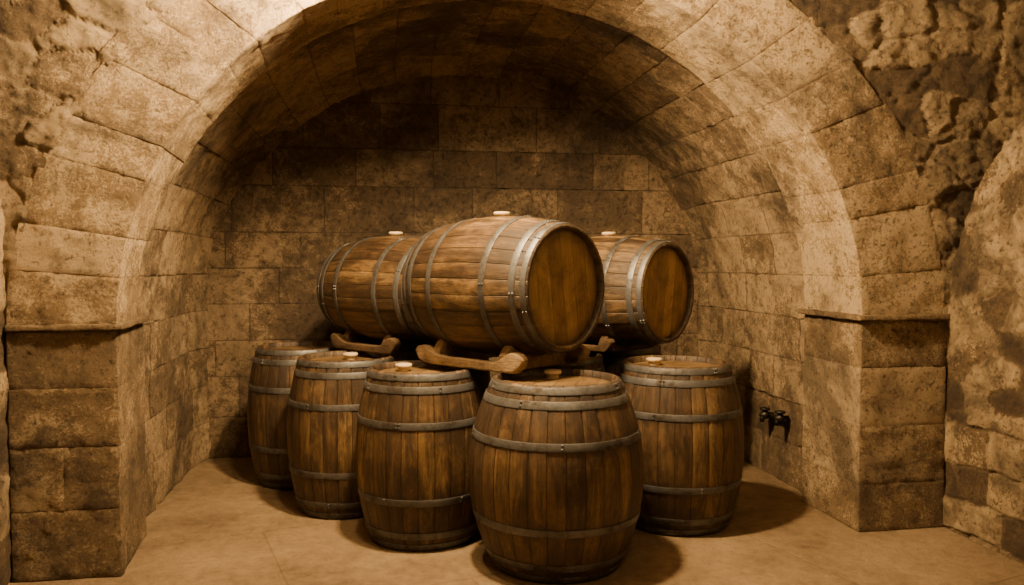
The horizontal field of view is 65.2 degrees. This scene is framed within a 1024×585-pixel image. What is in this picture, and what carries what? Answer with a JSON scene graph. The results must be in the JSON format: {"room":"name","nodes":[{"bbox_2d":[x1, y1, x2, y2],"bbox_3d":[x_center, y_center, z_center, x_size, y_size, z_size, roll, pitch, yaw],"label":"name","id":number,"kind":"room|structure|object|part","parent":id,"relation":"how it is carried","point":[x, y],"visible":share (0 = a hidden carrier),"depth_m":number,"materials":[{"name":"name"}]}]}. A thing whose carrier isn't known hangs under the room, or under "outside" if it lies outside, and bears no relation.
{"room":"wine cellar","nodes":[
{"label":"wine cellar","id":0,"kind":"room"},
{"bbox_2d":[0,197,11,584],"bbox_3d":[-1.856,0.520,0.770,0.064,1.900,6.000,0,2,-9],"label":"wall","id":1,"kind":"structure","parent":0,"point":[5,510],"depth_m":3.66,"materials":[{"name":"stone"}]},
{"bbox_2d":[4,315,148,582],"bbox_3d":[-2.160,0.740,4.051,0.566,1.221,0.662,0,2,-9],"label":"stone pillar","id":2,"kind":"structure","parent":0,"point":[76,415],"depth_m":3.75,"materials":[{"name":"stone"}]},
{"bbox_2d":[206,75,698,457],"bbox_3d":[-0.353,-0.257,6.428,4.426,3.035,0.190,0,2,-9],"label":"wall","id":3,"kind":"structure","parent":0,"point":[416,156],"depth_m":6.23,"materials":[{"name":"stone"}]},
{"bbox_2d":[143,0,805,516],"bbox_3d":[-0.235,-0.315,5.523,4.425,3.230,1.871,0,2,-9],"label":"vault","id":4,"kind":"object","parent":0,"point":[732,203],"visible":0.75,"depth_m":5.53,"materials":[{"name":"stone"}]},
{"bbox_2d":[759,407,789,425],"bbox_3d":[1.788,0.841,5.438,0.117,0.114,0.283,0,2,-9],"label":"tap","id":5,"kind":"object","parent":4,"relation":"attached to","point":[778,417],"visible":1,"depth_m":5.34,"materials":[{"name":"black metal"}]},
{"bbox_3d":[1.751,0.813,5.537,0.073,0.034,0.073,0,2,-9],"label":"handle","id":6,"kind":"part","parent":5,"relation":"part of","materials":[{"name":"black metal"}]},
{"bbox_3d":[1.785,0.805,5.330,0.073,0.034,0.073,0,2,-9],"label":"handle","id":7,"kind":"part","parent":5,"relation":"part of","materials":[{"name":"black metal"}]},
{"bbox_2d":[0,0,1023,325],"bbox_3d":[0.036,-1.116,4.331,6.700,2.510,0.624,0,2,-9],"label":"wall","id":8,"kind":"structure","parent":0,"point":[852,189],"depth_m":4.27,"materials":[{"name":"stone"}]},
{"bbox_2d":[8,457,1023,584],"bbox_3d":[0.417,1.408,2.416,6.800,0.006,8.500,0,2,-9],"label":"floor","id":9,"kind":"structure","parent":0,"point":[217,525],"depth_m":4.16,"materials":[{"name":"concrete"}]},
{"bbox_2d":[247,341,344,489],"bbox_3d":[-1.450,0.822,5.507,0.707,0.925,0.708,0,2,-9],"label":"wine barrel","id":10,"kind":"object","parent":9,"relation":"on","point":[274,364],"visible":0.5,"depth_m":5.21,"materials":[{"name":"brown wood"}]},
{"bbox_2d":[287,350,395,518],"bbox_3d":[-1.010,0.841,4.907,0.709,0.934,0.708,0,2,-9],"label":"wine barrel","id":11,"kind":"object","parent":9,"relation":"on","point":[326,390],"visible":0.64,"depth_m":4.60,"materials":[{"name":"brown wood"}]},
{"bbox_2d":[356,360,482,550],"bbox_3d":[-0.490,0.861,4.399,0.725,0.934,0.723,0,2,-9],"label":"wine barrel","id":12,"kind":"object","parent":9,"relation":"on","point":[416,418],"visible":0.84,"depth_m":4.10,"materials":[{"name":"brown wood"}]},
{"bbox_2d":[399,351,490,394],"bbox_3d":[-0.460,0.825,5.438,0.648,0.925,0.651,-1,3,-30],"label":"wine barrel","id":13,"kind":"object","parent":9,"relation":"on","point":[485,378],"visible":0.07,"depth_m":5.26,"materials":[{"name":"brown wood"}]},
{"bbox_2d":[330,330,436,354],"bbox_3d":[-0.760,0.303,5.257,0.660,0.127,0.590,2,3,42],"label":"cradle","id":14,"kind":"object","parent":13,"relation":"on","point":[390,345],"visible":0.54,"depth_m":5.04,"materials":[{"name":"brown wood"}]},
{"bbox_3d":[-0.936,0.321,5.063,0.660,0.105,0.066,2,3,42],"label":"rail","id":15,"kind":"part","parent":14,"relation":"part of","materials":[{"name":"brown wood"}]},
{"bbox_2d":[316,232,437,343],"bbox_3d":[-0.760,-0.030,5.244,0.920,0.735,0.707,2,3,42],"label":"wine barrel","id":16,"kind":"object","parent":14,"relation":"on","point":[359,286],"visible":0.62,"depth_m":4.97,"materials":[{"name":"brown wood"}]},
{"bbox_2d":[469,368,643,583],"bbox_3d":[0.220,0.876,4.009,0.870,0.935,0.872,2,3,35],"label":"wine barrel","id":17,"kind":"object","parent":9,"relation":"on","point":[556,459],"visible":0.98,"depth_m":3.67,"materials":[{"name":"brown wood"}]},
{"bbox_2d":[416,339,589,373],"bbox_3d":[-0.057,0.329,4.477,0.800,0.136,0.590,2,3,42],"label":"cradle","id":18,"kind":"object","parent":17,"relation":"on","point":[511,360],"visible":0.8,"depth_m":4.35,"materials":[{"name":"brown wood"}]},
{"bbox_3d":[-0.232,0.350,4.283,0.800,0.108,0.066,2,3,42],"label":"rail","id":19,"kind":"part","parent":18,"relation":"part of","materials":[{"name":"brown wood"}]},
{"bbox_2d":[402,211,604,355],"bbox_3d":[-0.057,-0.051,4.462,0.940,0.797,0.770,2,3,42],"label":"wine barrel","id":20,"kind":"object","parent":18,"relation":"on","point":[531,285],"visible":0.98,"depth_m":4.17,"materials":[{"name":"brown wood"}]},
{"bbox_3d":[0.118,0.334,4.672,0.800,0.109,0.066,2,3,42],"label":"rail","id":21,"kind":"part","parent":18,"relation":"part of","materials":[{"name":"brown wood"}]},
{"bbox_2d":[534,351,604,371],"bbox_3d":[0.269,0.843,4.979,0.650,0.925,0.650,0,2,-9],"label":"wine barrel","id":22,"kind":"object","parent":9,"relation":"on","point":[594,362],"visible":0.09,"depth_m":4.74,"materials":[{"name":"brown wood"}]},
{"bbox_2d":[592,344,661,374],"bbox_3d":[0.741,0.818,5.597,0.650,0.925,0.649,2,3,43],"label":"wine barrel","id":23,"kind":"object","parent":9,"relation":"on","point":[612,361],"visible":0.1,"depth_m":5.30,"materials":[{"name":"brown wood"}]},
{"bbox_2d":[582,335,653,352],"bbox_3d":[0.635,0.310,5.277,0.440,0.112,0.590,2,3,42],"label":"cradle","id":24,"kind":"object","parent":23,"relation":"on","point":[606,344],"visible":0.31,"depth_m":5.00,"materials":[{"name":"brown wood"}]},
{"bbox_3d":[0.460,0.325,5.083,0.440,0.087,0.066,2,3,42],"label":"rail","id":25,"kind":"part","parent":24,"relation":"part of","materials":[{"name":"brown wood"}]},
{"bbox_2d":[585,232,693,346],"bbox_3d":[0.635,-0.024,5.264,0.920,0.747,0.720,2,3,42],"label":"wine barrel","id":26,"kind":"object","parent":24,"relation":"on","point":[649,292],"visible":0.59,"depth_m":4.91,"materials":[{"name":"brown wood"}]},
{"bbox_2d":[617,355,743,535],"bbox_3d":[0.945,0.852,4.638,0.770,0.934,0.774,0,2,-9],"label":"wine barrel","id":27,"kind":"object","parent":9,"relation":"on","point":[688,410],"visible":0.79,"depth_m":4.32,"materials":[{"name":"brown wood"}]},
{"bbox_2d":[798,308,950,531],"bbox_3d":[2.115,0.713,4.744,0.569,1.222,0.675,0,2,-9],"label":"wall","id":28,"kind":"structure","parent":0,"point":[874,386],"depth_m":4.47,"materials":[{"name":"stone"}]},
{"bbox_2d":[942,118,1023,563],"bbox_3d":[2.749,0.062,2.574,0.047,2.674,3.900,0,2,-9],"label":"wall","id":29,"kind":"structure","parent":0,"point":[983,499],"depth_m":4.16,"materials":[{"name":"stone"}]}
]}

